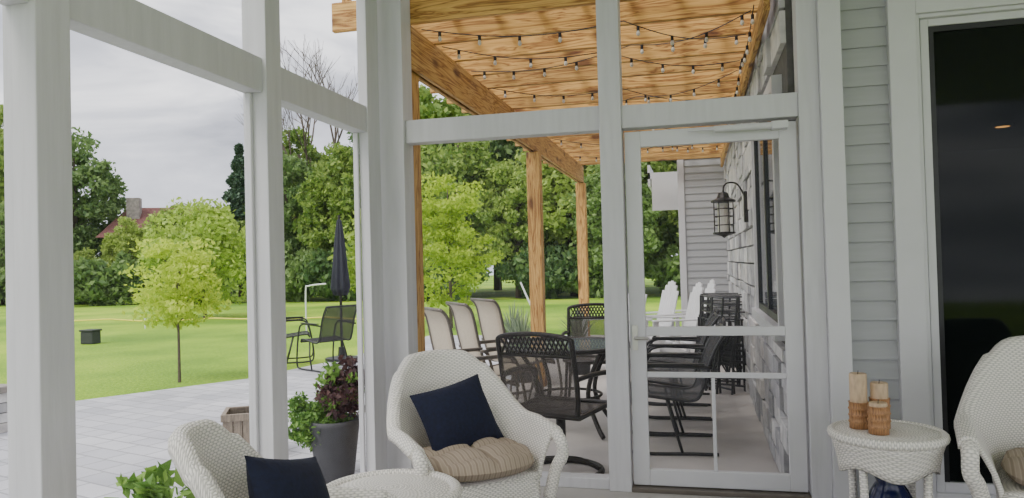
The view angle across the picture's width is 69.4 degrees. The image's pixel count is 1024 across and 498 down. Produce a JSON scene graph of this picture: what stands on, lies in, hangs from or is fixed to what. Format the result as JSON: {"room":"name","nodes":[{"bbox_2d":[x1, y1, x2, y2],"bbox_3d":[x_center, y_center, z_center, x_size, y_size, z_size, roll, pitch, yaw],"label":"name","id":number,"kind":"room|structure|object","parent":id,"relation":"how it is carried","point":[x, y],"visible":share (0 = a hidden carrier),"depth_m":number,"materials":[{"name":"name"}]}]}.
{"room":"screened porch","nodes":[
{"label":"screened porch","id":0,"kind":"room"},
{"bbox_2d":[0,335,779,497],"bbox_3d":[-4.618,1.707,7.048,13.550,0.100,16.500,-2,-1,14],"label":"floor","id":1,"kind":"structure","parent":0,"point":[127,434],"depth_m":6.21,"materials":[{"name":"stone"}]},
{"bbox_2d":[0,384,7,433],"bbox_3d":[-5.255,1.457,6.694,1.480,0.420,0.440,-2,-1,14],"label":"stone wall","id":2,"kind":"structure","parent":1,"relation":"on","point":[3,387],"depth_m":6.63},
{"bbox_2d":[104,459,194,497],"bbox_3d":[-1.498,1.197,3.076,0.443,0.604,0.685,-2,-1,14],"label":"potted plant","id":3,"kind":"object","parent":1,"relation":"on","point":[149,488],"visible":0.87,"depth_m":3.08,"materials":[{"name":"green plant"}]},
{"bbox_2d":[220,406,249,443],"bbox_3d":[-1.979,1.385,5.573,0.360,0.350,0.340,-1,-1,-15],"label":"wooden planter box","id":4,"kind":"object","parent":1,"relation":"on","point":[233,419],"visible":0.27,"depth_m":5.41,"materials":[{"name":"brown wood"}]},
{"bbox_2d":[286,316,314,363],"bbox_3d":[-3.392,1.259,11.218,0.751,0.892,0.620,-1,-1,-16],"label":"sling chair","id":5,"kind":"object","parent":1,"relation":"on","point":[288,319],"visible":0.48,"depth_m":11.02,"materials":[{"name":"grey"}]},
{"bbox_2d":[288,354,364,483],"bbox_3d":[-1.226,1.115,4.928,0.651,0.825,0.404,-2,-1,14],"label":"potted plant","id":6,"kind":"object","parent":1,"relation":"on","point":[325,426],"visible":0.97,"depth_m":4.82,"materials":[{"name":"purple plant"}]},
{"bbox_2d":[296,304,357,372],"bbox_3d":[-2.546,1.219,10.287,0.751,0.892,0.620,-3,-2,44],"label":"sling chair","id":7,"kind":"object","parent":1,"relation":"on","point":[337,322],"visible":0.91,"depth_m":10.13,"materials":[{"name":"grey"}]},
{"bbox_2d":[325,215,357,361],"bbox_3d":[-2.607,0.585,11.252,0.500,2.200,0.500,-2,-1,14],"label":"patio umbrella","id":8,"kind":"object","parent":1,"relation":"on","point":[340,286],"visible":0.88,"depth_m":11.19,"materials":[{"name":"grey fabric"}]},
{"bbox_2d":[424,307,499,377],"bbox_3d":[-0.337,1.004,6.256,0.755,1.056,0.620,-1,-1,-26],"label":"sling chair","id":9,"kind":"object","parent":1,"relation":"on","point":[438,321],"visible":0.23,"depth_m":6.12,"materials":[{"name":"beige"}]},
{"bbox_2d":[446,301,503,375],"bbox_3d":[-0.169,1.012,6.936,0.755,1.056,0.620,-1,-1,-24],"label":"sling chair","id":10,"kind":"object","parent":1,"relation":"on","point":[463,315],"visible":0.35,"depth_m":6.81,"materials":[{"name":"fabric"}]},
{"bbox_2d":[470,298,544,361],"bbox_3d":[0.034,1.019,7.585,0.755,1.056,0.620,-1,-1,-28],"label":"sling chair","id":11,"kind":"object","parent":1,"relation":"on","point":[489,313],"visible":0.26,"depth_m":7.48,"materials":[{"name":"fabric"}]},
{"bbox_2d":[501,303,529,332],"bbox_3d":[-0.014,1.129,9.893,0.730,0.925,0.731,-1,-1,-11],"label":"potted grass","id":12,"kind":"object","parent":1,"relation":"on","point":[508,324],"depth_m":9.83,"materials":[{"name":"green plant"}]},
{"bbox_2d":[503,305,546,337],"bbox_3d":[0.146,1.103,8.776,0.731,0.925,0.730,-2,-1,14],"label":"potted grass","id":13,"kind":"object","parent":1,"relation":"on","point":[522,326],"depth_m":8.74,"materials":[{"name":"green plant"}]},
{"bbox_2d":[331,0,769,351],"bbox_3d":[1.083,-0.057,8.140,2.715,3.170,7.540,-2,-1,14],"label":"pergola","id":14,"kind":"object","parent":1,"relation":"on","point":[439,68],"visible":0.57,"depth_m":5.62,"materials":[{"name":"brown wood"}]},
{"bbox_2d":[421,26,595,45],"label":"string light","id":15,"kind":"object","parent":14,"relation":"hanging from","point":[560,38],"depth_m":4.77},
{"bbox_2d":[442,46,596,67],"bbox_3d":[0.059,-1.353,5.289,1.130,0.130,0.082,-1,-1,-14],"label":"string light","id":16,"kind":"object","parent":14,"relation":"hanging from","point":[565,63],"depth_m":5.29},
{"bbox_2d":[620,21,745,48],"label":"string light","id":17,"kind":"object","parent":14,"relation":"hanging from","point":[637,27],"depth_m":4.86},
{"bbox_2d":[621,10,750,53],"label":"string light","id":18,"kind":"object","parent":14,"relation":"hanging from","point":[641,48],"depth_m":4.84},
{"bbox_2d":[727,5,754,124],"bbox_3d":[1.988,-1.391,6.583,0.026,0.138,4.301,-2,-1,14],"label":"string light","id":19,"kind":"object","parent":14,"relation":"hanging from","point":[743,59],"visible":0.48,"depth_m":5.36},
{"bbox_2d":[495,331,606,473],"bbox_3d":[0.301,1.002,4.885,0.645,0.969,0.638,-2,-1,32],"label":"dining chair","id":20,"kind":"object","parent":1,"relation":"on","point":[546,384],"visible":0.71,"depth_m":4.66,"materials":[{"name":"brown metal"}]},
{"bbox_2d":[502,337,606,439],"bbox_3d":[0.467,1.143,6.155,1.082,0.718,1.082,-2,-1,14],"label":"patio table","id":21,"kind":"object","parent":1,"relation":"on","point":[583,345],"visible":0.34,"depth_m":5.96,"materials":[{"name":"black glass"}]},
{"bbox_2d":[561,303,605,364],"bbox_3d":[0.814,1.031,7.330,0.645,0.961,0.663,-2,-1,9],"label":"dining chair","id":22,"kind":"object","parent":1,"relation":"on","point":[577,326],"visible":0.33,"depth_m":7.62,"materials":[{"name":"brown metal"}]},
{"bbox_2d":[646,281,682,351],"bbox_3d":[1.976,1.004,10.331,0.814,1.102,0.662,-1,-1,-16],"label":"chair","id":23,"kind":"object","parent":1,"relation":"on","point":[668,302],"visible":0.29,"depth_m":10.35,"materials":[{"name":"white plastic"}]},
{"bbox_2d":[631,323,725,455],"bbox_3d":[1.228,1.029,5.557,0.751,0.892,0.620,-2,-1,10],"label":"sling chair","id":24,"kind":"object","parent":1,"relation":"on","point":[693,393],"visible":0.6,"depth_m":5.43,"materials":[{"name":"grey"}]},
{"bbox_2d":[646,282,715,365],"bbox_3d":[2.114,0.984,9.468,0.814,1.102,0.662,-1,-1,-6],"label":"chair","id":25,"kind":"object","parent":1,"relation":"on","point":[692,313],"visible":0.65,"depth_m":9.41,"materials":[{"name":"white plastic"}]},
{"bbox_2d":[647,308,718,405],"bbox_3d":[1.676,1.052,7.361,0.751,0.892,0.620,-2,-1,14],"label":"sling chair","id":26,"kind":"object","parent":1,"relation":"on","point":[656,359],"visible":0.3,"depth_m":7.23,"materials":[{"name":"grey"}]},
{"bbox_2d":[647,312,719,417],"bbox_3d":[1.507,1.045,6.765,0.751,0.892,0.620,-2,-1,12],"label":"sling chair","id":27,"kind":"object","parent":1,"relation":"on","point":[714,318],"visible":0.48,"depth_m":6.79,"materials":[{"name":"grey"}]},
{"bbox_2d":[647,317,725,436],"bbox_3d":[1.397,1.036,6.152,0.751,0.892,0.620,-2,-1,15],"label":"sling chair","id":28,"kind":"object","parent":1,"relation":"on","point":[679,382],"visible":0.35,"depth_m":6.15,"materials":[{"name":"grey"}]},
{"bbox_2d":[695,295,712,390],"bbox_3d":[2.071,1.007,8.032,0.160,0.989,0.462,-2,-1,2],"label":"folded chair","id":29,"kind":"object","parent":1,"relation":"on","point":[703,296],"visible":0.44,"depth_m":8.03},
{"bbox_2d":[703,296,723,393],"bbox_3d":[2.105,1.003,7.843,0.160,0.989,0.462,-1,-1,-6],"label":"folded chair","id":30,"kind":"object","parent":1,"relation":"on","point":[717,356],"visible":0.43,"depth_m":7.64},
{"bbox_2d":[698,295,740,384],"bbox_3d":[2.285,1.004,8.158,0.462,0.989,0.160,-2,-1,29],"label":"folded chair","id":31,"kind":"object","parent":1,"relation":"on","point":[738,381],"visible":0.38,"depth_m":8.11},
{"bbox_2d":[707,296,737,394],"bbox_3d":[2.183,0.999,7.758,0.160,0.989,0.462,-1,-1,-21],"label":"folded chair","id":32,"kind":"object","parent":1,"relation":"on","point":[732,346],"visible":0.5,"depth_m":7.59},
{"bbox_2d":[708,296,746,390],"bbox_3d":[2.290,0.999,7.896,0.462,0.989,0.160,-3,-2,44],"label":"folded chair","id":33,"kind":"object","parent":1,"relation":"on","point":[743,350],"visible":0.43,"depth_m":7.82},
{"bbox_2d":[540,486,859,497],"bbox_3d":[1.483,1.373,0.594,6.490,0.200,6.900,-2,-1,14],"label":"floor","id":34,"kind":"structure","parent":0,"point":[562,492],"depth_m":4.11,"materials":[{"name":"concrete"}]},
{"bbox_2d":[2,0,76,497],"bbox_3d":[-1.408,-0.171,2.203,0.120,3.100,0.125,-2,-1,14],"label":"post","id":35,"kind":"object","parent":34,"relation":"on","point":[41,407],"depth_m":2.15,"materials":[{"name":"white paint"}]},
{"bbox_2d":[241,0,288,458],"bbox_3d":[-1.121,-0.156,3.358,0.120,3.100,0.125,-2,-1,14],"label":"post","id":36,"kind":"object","parent":34,"relation":"on","point":[260,18],"depth_m":3.30,"materials":[{"name":"white paint"}]},
{"bbox_2d":[168,419,397,497],"bbox_3d":[-0.651,0.934,2.202,0.669,0.852,0.661,-1,-1,-8],"label":"wicker armchair","id":37,"kind":"object","parent":34,"relation":"on","point":[209,459],"visible":0.81,"depth_m":2.24,"materials":[{"name":"wicker"}]},
{"bbox_3d":[-0.538,0.953,2.218,0.434,0.118,0.434,-1,-1,-8],"label":"seat cushion","id":38,"kind":"object","parent":37,"relation":"on","visible":0},
{"bbox_2d":[244,455,329,497],"bbox_3d":[-0.651,0.770,2.206,0.185,0.374,0.416,-2,-1,24],"label":"throw pillow","id":39,"kind":"object","parent":38,"relation":"on","point":[303,477],"visible":1,"depth_m":2.14,"materials":[{"name":"blue fabric"}]},
{"bbox_2d":[356,0,386,471],"bbox_3d":[-0.838,-0.143,4.419,0.060,3.100,0.170,-2,-1,14],"label":"trim","id":40,"kind":"structure","parent":34,"relation":"on","point":[366,10],"depth_m":4.36,"materials":[{"name":"white paint"}]},
{"bbox_2d":[326,469,461,497],"bbox_3d":[-0.472,1.144,2.864,0.568,0.443,0.568,-2,-1,14],"label":"wicker ottoman","id":41,"kind":"object","parent":34,"relation":"on","point":[402,483],"visible":0.77,"depth_m":2.93,"materials":[{"name":"wicker"}]},
{"bbox_2d":[377,0,417,468],"bbox_3d":[-0.704,-0.144,4.586,0.160,3.100,0.160,-2,-1,14],"label":"trim","id":42,"kind":"structure","parent":34,"relation":"on","point":[393,16],"depth_m":4.52,"materials":[{"name":"white paint"}]},
{"bbox_2d":[386,349,568,497],"bbox_3d":[-0.234,0.944,3.541,0.756,0.862,0.744,-1,-1,-28],"label":"wicker armchair","id":43,"kind":"object","parent":34,"relation":"on","point":[424,371],"visible":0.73,"depth_m":3.56,"materials":[{"name":"wicker"}]},
{"bbox_2d":[423,437,533,481],"bbox_3d":[-0.171,0.959,3.423,0.510,0.124,0.510,-1,-1,-28],"label":"seat cushion","id":44,"kind":"object","parent":43,"relation":"on","point":[487,458],"visible":0.74,"depth_m":3.26,"materials":[{"name":"fabric"}]},
{"bbox_2d":[410,374,503,450],"bbox_3d":[-0.258,0.805,3.540,0.424,0.360,0.204,0,-2,-45],"label":"throw pillow","id":45,"kind":"object","parent":44,"relation":"on","point":[460,412],"visible":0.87,"depth_m":3.48,"materials":[{"name":"blue fabric"}]},
{"bbox_2d":[540,471,608,488],"bbox_3d":[-0.009,1.355,4.395,1.190,0.060,0.100,-2,-1,14],"label":"trim","id":46,"kind":"structure","parent":34,"relation":"on","point":[567,479],"depth_m":4.25,"materials":[{"name":"white paint"}]},
{"label":"window","id":47,"kind":"structure","parent":46,"relation":"attached to","visible":0},
{"bbox_2d":[405,106,598,145],"bbox_3d":[-0.064,-0.734,4.435,1.190,0.140,0.100,-2,-1,14],"label":"trim","id":48,"kind":"structure","parent":47,"relation":"attached to","point":[580,120],"depth_m":4.38,"materials":[{"name":"white paint"}]},
{"bbox_2d":[596,0,633,491],"bbox_3d":[0.587,-0.184,4.256,0.125,3.100,0.140,-2,-1,14],"label":"trim","id":49,"kind":"structure","parent":34,"relation":"on","point":[609,65],"depth_m":4.19,"materials":[{"name":"white paint"}]},
{"bbox_2d":[827,419,950,497],"bbox_3d":[1.597,1.043,3.135,0.469,0.556,0.469,-2,-1,14],"label":"wicker side table","id":50,"kind":"object","parent":34,"relation":"on","point":[912,452],"visible":0.86,"depth_m":2.99,"materials":[{"name":"wicker"}]},
{"bbox_2d":[848,372,868,429],"bbox_3d":[1.497,0.648,3.196,0.088,0.247,0.088,-2,-1,14],"label":"candle","id":51,"kind":"object","parent":50,"relation":"on","point":[858,402],"visible":0.88,"depth_m":3.17,"materials":[{"name":"beige wax"}]},
{"bbox_2d":[867,399,890,435],"bbox_3d":[1.527,0.698,3.085,0.088,0.142,0.088,-2,-1,14],"label":"candle","id":52,"kind":"object","parent":50,"relation":"on","point":[878,419],"visible":1,"depth_m":3.05,"materials":[{"name":"wicker"}]},
{"bbox_2d":[868,381,890,428],"bbox_3d":[1.582,0.665,3.185,0.088,0.207,0.088,-2,-1,14],"label":"candle","id":53,"kind":"object","parent":50,"relation":"on","point":[878,389],"visible":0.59,"depth_m":3.16,"materials":[{"name":"beige wax"}]},
{"bbox_2d":[869,476,912,497],"bbox_3d":[1.594,1.126,3.114,0.210,0.385,0.210,-2,-1,14],"label":"ceramic vase","id":54,"kind":"object","parent":34,"relation":"on","point":[880,488],"visible":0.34,"depth_m":3.07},
{"bbox_2d":[954,336,1023,497],"bbox_3d":[2.295,0.844,3.035,0.831,0.911,0.818,-2,-1,28],"label":"wicker armchair","id":55,"kind":"object","parent":34,"relation":"on","point":[989,417],"visible":0.94,"depth_m":3.24,"materials":[{"name":"wicker"}]},
{"bbox_2d":[1001,447,1023,485],"bbox_3d":[2.234,0.871,2.919,0.510,0.124,0.510,-2,-1,28],"label":"seat cushion","id":56,"kind":"object","parent":55,"relation":"on","point":[1012,462],"visible":1,"depth_m":2.95,"materials":[{"name":"fabric"}]},
{"bbox_3d":[-1.230,1.336,2.753,0.090,0.100,1.065,-2,-1,14],"label":"trim","id":57,"kind":"structure","parent":34,"relation":"on","visible":0},
{"bbox_2d":[244,93,258,452],"bbox_3d":[-1.151,0.298,3.285,0.030,1.990,0.020,-2,-1,14],"label":"trim","id":58,"kind":"structure","parent":57,"relation":"on","point":[248,96],"depth_m":3.28,"materials":[{"name":"white paint"}]},
{"bbox_3d":[-1.403,0.285,2.271,0.030,1.990,0.020,-2,-1,14],"label":"trim","id":59,"kind":"structure","parent":57,"relation":"on","visible":0},
{"bbox_2d":[70,0,261,93],"bbox_3d":[-1.286,-0.781,2.794,0.090,0.155,1.065,-2,-1,14],"label":"trim","id":60,"kind":"structure","parent":59,"relation":"on","point":[133,26],"depth_m":2.71,"materials":[{"name":"white paint"}]},
{"bbox_3d":[-0.958,1.350,3.852,0.090,0.100,0.950,-2,-1,14],"label":"trim","id":61,"kind":"structure","parent":34,"relation":"on","visible":0},
{"bbox_2d":[353,133,365,472],"bbox_3d":[-0.893,0.312,4.329,0.030,1.990,0.020,-2,-1,14],"label":"trim","id":62,"kind":"structure","parent":61,"relation":"on","point":[355,135],"depth_m":4.32,"materials":[{"name":"white paint"}]},
{"bbox_3d":[-1.116,0.300,3.426,0.030,1.990,0.020,-2,-1,14],"label":"trim","id":63,"kind":"structure","parent":61,"relation":"on","visible":0},
{"bbox_2d":[281,67,365,132],"bbox_3d":[-1.013,-0.767,3.893,0.090,0.155,0.950,-2,-1,14],"label":"trim","id":64,"kind":"structure","parent":63,"relation":"on","point":[300,95],"depth_m":3.83,"materials":[{"name":"white paint"}]},
{"bbox_2d":[677,157,730,343],"bbox_3d":[3.033,-0.106,11.619,0.790,3.300,0.090,-2,-1,14],"label":"wall","id":65,"kind":"structure","parent":0,"point":[706,252],"depth_m":11.63,"materials":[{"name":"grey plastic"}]},
{"bbox_2d":[724,0,788,472],"bbox_3d":[2.456,-0.134,7.835,0.080,3.224,7.610,-2,-1,14],"label":"wall","id":66,"kind":"structure","parent":0,"point":[764,354],"depth_m":6.03,"materials":[{"name":"stone"}]},
{"bbox_2d":[711,182,748,237],"bbox_3d":[2.012,-0.361,6.821,0.340,0.519,0.220,-2,-1,14],"label":"wall lantern","id":67,"kind":"object","parent":66,"relation":"attached to","point":[723,208],"visible":0.99,"depth_m":6.78,"materials":[{"name":"brown metal"}]},
{"bbox_2d":[731,0,795,343],"bbox_3d":[2.518,-0.141,7.816,0.080,3.250,7.620,-2,-1,14],"label":"wall","id":68,"kind":"structure","parent":0,"point":[785,65],"depth_m":4.15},
{"bbox_2d":[621,92,797,130],"bbox_3d":[1.092,-0.764,4.144,0.945,0.130,0.110,-2,-1,14],"label":"trim","id":69,"kind":"structure","parent":68,"relation":"attached to","point":[781,106],"depth_m":4.09,"materials":[{"name":"white paint"}]},
{"bbox_2d":[624,120,807,491],"bbox_3d":[1.109,0.319,4.077,0.925,2.000,0.115,-2,-1,14],"label":"door","id":70,"kind":"structure","parent":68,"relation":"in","point":[796,480],"depth_m":4.08,"materials":[{"name":"white paint"}]},
{"bbox_2d":[632,482,811,497],"bbox_3d":[1.146,1.337,4.098,0.945,0.025,0.140,-2,-1,14],"label":"trim","id":71,"kind":"structure","parent":68,"relation":"attached to","point":[743,493],"depth_m":4.05,"materials":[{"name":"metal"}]},
{"bbox_2d":[750,74,784,340],"bbox_3d":[1.795,-0.236,5.261,0.090,1.580,1.830,-2,-1,14],"label":"window","id":72,"kind":"structure","parent":68,"relation":"in","point":[765,178],"depth_m":5.21,"materials":[{"name":"white paint"}]},
{"bbox_2d":[792,0,832,497],"bbox_3d":[1.615,-0.216,4.002,0.105,3.100,0.140,-2,-1,14],"label":"trim","id":73,"kind":"structure","parent":68,"relation":"attached to","point":[804,17],"depth_m":3.93,"materials":[{"name":"white paint"}]},
{"bbox_2d":[840,0,900,496],"bbox_3d":[1.915,-0.223,4.007,0.255,3.100,0.066,-2,-1,14],"label":"wall","id":74,"kind":"structure","parent":0,"point":[870,220],"depth_m":3.98,"materials":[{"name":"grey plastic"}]},
{"bbox_2d":[816,0,852,497],"bbox_3d":[1.717,-0.219,3.966,0.110,3.100,0.200,-2,-1,14],"label":"trim","id":75,"kind":"structure","parent":74,"relation":"attached to","point":[839,335],"depth_m":3.87,"materials":[{"name":"white paint"}]},
{"bbox_2d":[885,0,930,497],"bbox_3d":[2.103,-0.030,3.930,0.135,2.700,0.080,-2,-1,14],"label":"trim","id":76,"kind":"structure","parent":74,"relation":"attached to","point":[902,67],"depth_m":3.90,"materials":[{"name":"white paint"}]},
{"bbox_2d":[916,4,1023,497],"bbox_3d":[2.874,0.017,3.769,1.435,2.560,0.100,-2,-1,14],"label":"door","id":77,"kind":"structure","parent":74,"relation":"in","point":[970,62],"depth_m":3.89,"materials":[{"name":"white paint"}]},
{"bbox_3d":[3.102,-0.078,13.167,0.060,3.300,2.950,-2,-1,14],"label":"wall","id":78,"kind":"structure","parent":0,"visible":0},
{"bbox_2d":[647,165,677,210],"bbox_3d":[2.808,-0.992,13.381,0.520,0.750,2.700,-2,-1,14],"label":"trim","id":79,"kind":"structure","parent":78,"relation":"attached to","point":[663,186],"depth_m":12.07,"materials":[{"name":"white paint"}]},
{"bbox_3d":[4.557,-0.305,3.353,1.750,3.100,0.066,-2,-1,14],"label":"wall","id":80,"kind":"structure","parent":0,"visible":0},
{"bbox_2d":[915,0,1023,14],"bbox_3d":[2.904,-1.335,3.748,1.585,0.140,0.080,-2,-1,14],"label":"trim","id":81,"kind":"structure","parent":80,"relation":"attached to","point":[921,6],"depth_m":3.85,"materials":[{"name":"white paint"}]},
{"label":"outside","id":82,"kind":"structure","parent":0,"visible":0},
{"bbox_2d":[0,275,681,400],"bbox_3d":[-5.492,2.362,39.970,150.000,0.001,105.000,-2,-1,14],"label":"lawn","id":83,"kind":"structure","parent":82,"point":[130,358],"depth_m":15.20,"materials":[{"name":"green plant"}]},
{"bbox_2d":[0,104,4,214],"bbox_3d":[-29.190,-2.847,43.383,6.608,11.786,6.609,-1,-1,-11],"label":"tree","id":84,"kind":"object","parent":83,"relation":"on","point":[2,190],"visible":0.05,"depth_m":41.29,"materials":[{"name":"green plant"}]},
{"bbox_2d":[0,201,5,304],"bbox_3d":[-26.531,0.159,38.501,2.960,5.450,3.062,-1,-1,-1],"label":"tree","id":85,"kind":"object","parent":83,"relation":"on","point":[2,217],"visible":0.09,"depth_m":37.78,"materials":[{"name":"green plant"}]},
{"bbox_2d":[73,247,100,261],"bbox_3d":[-23.094,1.345,39.710,2.243,2.947,2.215,-2,-1,32],"label":"tree","id":86,"kind":"object","parent":83,"relation":"on","point":[88,253],"visible":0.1,"depth_m":39.63,"materials":[{"name":"green plant"}]},
{"bbox_2d":[79,329,101,343],"bbox_3d":[-8.796,1.828,15.449,0.340,0.300,0.280,-2,-1,14],"label":"utility box","id":87,"kind":"object","parent":83,"relation":"on","point":[88,336],"visible":1,"depth_m":15.35,"materials":[{"name":"plastic"}]},
{"bbox_2d":[71,126,128,259],"bbox_3d":[-25.709,-2.121,43.466,6.124,10.155,5.920,-1,-1,-35],"label":"tree","id":88,"kind":"object","parent":83,"relation":"on","point":[93,210],"visible":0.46,"depth_m":42.88,"materials":[{"name":"green plant"}]},
{"bbox_2d":[73,250,149,305],"bbox_3d":[-18.574,1.385,34.162,4.964,2.654,2.553,-1,-1,-11],"label":"shrub","id":89,"kind":"object","parent":83,"relation":"on","point":[94,283],"visible":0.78,"depth_m":33.50,"materials":[{"name":"green plant"}]},
{"bbox_2d":[99,216,146,294],"bbox_3d":[-20.228,0.481,38.946,2.592,4.492,2.591,-1,-1,-32],"label":"tree","id":90,"kind":"object","parent":83,"relation":"on","point":[112,244],"visible":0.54,"depth_m":38.40,"materials":[{"name":"green plant"}]},
{"bbox_2d":[95,198,235,297],"bbox_3d":[-20.585,-0.095,45.108,7.200,5.900,6.400,-1,-1,-15],"label":"house","id":91,"kind":"structure","parent":83,"relation":"on","point":[134,210],"depth_m":43.67,"materials":[{"name":"brown"}]},
{"bbox_2d":[139,202,195,266],"bbox_3d":[-16.261,0.137,35.994,3.110,4.860,3.110,0,-2,-44],"label":"tree","id":92,"kind":"object","parent":83,"relation":"on","point":[162,211],"visible":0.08,"depth_m":35.56,"materials":[{"name":"green plant"}]},
{"bbox_2d":[119,236,232,382],"bbox_3d":[-4.487,0.796,9.685,1.395,1.916,1.238,-2,-1,8],"label":"maple tree","id":93,"kind":"object","parent":83,"relation":"on","point":[175,301],"visible":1,"depth_m":9.65,"materials":[{"name":"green plant"}]},
{"bbox_2d":[136,196,246,317],"bbox_3d":[-9.517,0.237,22.980,3.824,3.808,3.350,-2,-1,10],"label":"ornamental tree","id":94,"kind":"object","parent":83,"relation":"on","point":[215,224],"visible":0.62,"depth_m":22.45,"materials":[{"name":"green plant"}]},
{"bbox_2d":[74,317,356,328],"bbox_3d":[-7.158,1.848,18.752,11.016,0.300,0.344,-2,-1,14],"label":"path","id":95,"kind":"structure","parent":83,"relation":"on","point":[214,317],"depth_m":19.08,"materials":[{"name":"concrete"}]},
{"bbox_2d":[221,142,245,296],"bbox_3d":[-15.026,-1.634,40.835,4.286,8.520,4.351,-1,-1,-37],"label":"conifer tree","id":96,"kind":"object","parent":83,"relation":"on","point":[236,179],"visible":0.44,"depth_m":40.46,"materials":[{"name":"green plant"}]},
{"bbox_2d":[245,150,313,299],"bbox_3d":[-10.700,-1.187,35.144,4.083,7.183,3.946,-1,-1,-37],"label":"tree","id":97,"kind":"object","parent":83,"relation":"on","point":[298,167],"visible":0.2,"depth_m":34.33,"materials":[{"name":"green plant"}]},
{"bbox_2d":[243,125,325,225],"bbox_3d":[-11.697,-2.084,39.963,5.182,9.213,5.184,-1,-1,-2],"label":"tree","id":98,"kind":"object","parent":83,"relation":"on","point":[313,154],"visible":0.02,"depth_m":39.55,"materials":[{"name":"green plant"}]},
{"bbox_2d":[236,36,357,295],"bbox_3d":[-10.406,-4.640,39.127,7.229,14.224,10.355,-2,-1,14],"label":"bare tree","id":99,"kind":"object","parent":83,"relation":"on","point":[334,137],"visible":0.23,"depth_m":38.26,"materials":[{"name":"brown plant"}]},
{"bbox_2d":[284,241,319,301],"bbox_3d":[-9.718,1.021,32.927,3.986,2.896,2.553,-2,-1,22],"label":"shrub","id":100,"kind":"object","parent":83,"relation":"on","point":[294,287],"visible":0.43,"depth_m":32.31,"materials":[{"name":"green plant"}]},
{"bbox_2d":[296,243,356,301],"bbox_3d":[-7.449,1.020,32.299,3.915,2.739,2.553,-2,-1,4],"label":"shrub","id":101,"kind":"object","parent":83,"relation":"on","point":[323,268],"visible":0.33,"depth_m":31.58,"materials":[{"name":"green plant"}]},
{"bbox_2d":[292,141,360,298],"bbox_3d":[-7.745,-1.315,33.772,4.212,7.231,4.211,-1,-1,-35],"label":"tree","id":102,"kind":"object","parent":83,"relation":"on","point":[327,193],"visible":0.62,"depth_m":32.60,"materials":[{"name":"green plant"}]},
{"bbox_2d":[327,208,433,297],"bbox_3d":[-3.867,0.237,22.433,3.144,3.490,2.765,-2,-1,28],"label":"ornamental tree","id":103,"kind":"object","parent":83,"relation":"on","point":[351,267],"visible":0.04,"depth_m":22.05,"materials":[{"name":"green plant"}]},
{"bbox_2d":[419,84,481,247],"bbox_3d":[-4.202,-2.939,36.049,6.480,10.380,6.478,-2,-1,40],"label":"tree","id":104,"kind":"object","parent":83,"relation":"on","point":[437,109],"visible":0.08,"depth_m":35.23,"materials":[{"name":"green plant"}]},
{"bbox_2d":[423,257,492,300],"bbox_3d":[-2.889,1.030,30.050,4.424,2.358,2.553,-2,-1,14],"label":"shrub","id":105,"kind":"object","parent":83,"relation":"on","point":[486,274],"visible":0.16,"depth_m":29.27,"materials":[{"name":"green plant"}]},
{"bbox_2d":[421,171,503,327],"bbox_3d":[-1.375,0.025,17.049,2.220,3.577,2.319,0,-2,-44],"label":"ornamental tree","id":106,"kind":"object","parent":83,"relation":"on","point":[443,253],"visible":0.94,"depth_m":16.72,"materials":[{"name":"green plant"}]},
{"bbox_2d":[420,141,520,289],"bbox_3d":[-2.270,-1.538,32.523,4.984,7.346,4.922,-2,-1,31],"label":"tree","id":107,"kind":"object","parent":83,"relation":"on","point":[467,162],"visible":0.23,"depth_m":31.31,"materials":[{"name":"green plant"}]},
{"bbox_2d":[475,159,568,297],"bbox_3d":[0.213,-0.952,30.889,3.862,5.982,3.815,-1,-1,-18],"label":"tree","id":108,"kind":"object","parent":83,"relation":"on","point":[505,177],"visible":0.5,"depth_m":29.93,"materials":[{"name":"green plant"}]},
{"bbox_2d":[483,139,566,244],"bbox_3d":[1.067,-3.381,35.822,6.578,10.978,6.805,-1,-1,-42],"label":"tree","id":109,"kind":"object","parent":83,"relation":"on","point":[506,152],"visible":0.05,"depth_m":34.05,"materials":[{"name":"green plant"}]},
{"bbox_2d":[493,240,588,298],"bbox_3d":[1.249,0.781,29.550,4.028,2.648,2.553,-2,-1,2],"label":"shrub","id":110,"kind":"object","parent":83,"relation":"on","point":[557,274],"visible":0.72,"depth_m":29.09,"materials":[{"name":"green plant"}]},
{"bbox_2d":[515,149,601,295],"bbox_3d":[2.483,-2.192,31.464,5.506,8.360,5.508,-2,-1,25],"label":"tree","id":111,"kind":"object","parent":83,"relation":"on","point":[556,222],"visible":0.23,"depth_m":29.68,"materials":[{"name":"green plant"}]},
{"bbox_2d":[562,241,603,297],"bbox_3d":[3.296,0.831,29.591,3.581,2.422,2.553,-2,-1,31],"label":"shrub","id":112,"kind":"object","parent":83,"relation":"on","point":[596,282],"visible":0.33,"depth_m":28.92,"materials":[{"name":"green plant"}]},
{"bbox_2d":[561,162,664,275],"bbox_3d":[4.033,-1.089,28.918,3.946,5.978,4.083,-2,-1,20],"label":"tree","id":113,"kind":"object","parent":83,"relation":"on","point":[594,210],"visible":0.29,"depth_m":28.14,"materials":[{"name":"green plant"}]},
{"bbox_2d":[560,161,678,261],"bbox_3d":[5.398,-2.478,32.690,6.230,8.831,6.153,-2,-1,24],"label":"tree","id":114,"kind":"object","parent":83,"relation":"on","point":[657,166],"visible":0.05,"depth_m":30.78,"materials":[{"name":"green plant"}]},
{"bbox_2d":[642,160,679,254],"bbox_3d":[7.915,-3.395,33.144,6.465,10.545,6.249,-1,-1,-37],"label":"tree","id":115,"kind":"object","parent":83,"relation":"on","point":[674,229],"visible":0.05,"depth_m":31.12,"materials":[{"name":"green plant"}]},
{"bbox_2d":[644,243,680,294],"bbox_3d":[6.871,0.837,29.007,3.994,2.176,2.553,-1,-1,-16],"label":"shrub","id":116,"kind":"object","parent":83,"relation":"on","point":[666,269],"visible":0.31,"depth_m":28.62,"materials":[{"name":"green plant"}]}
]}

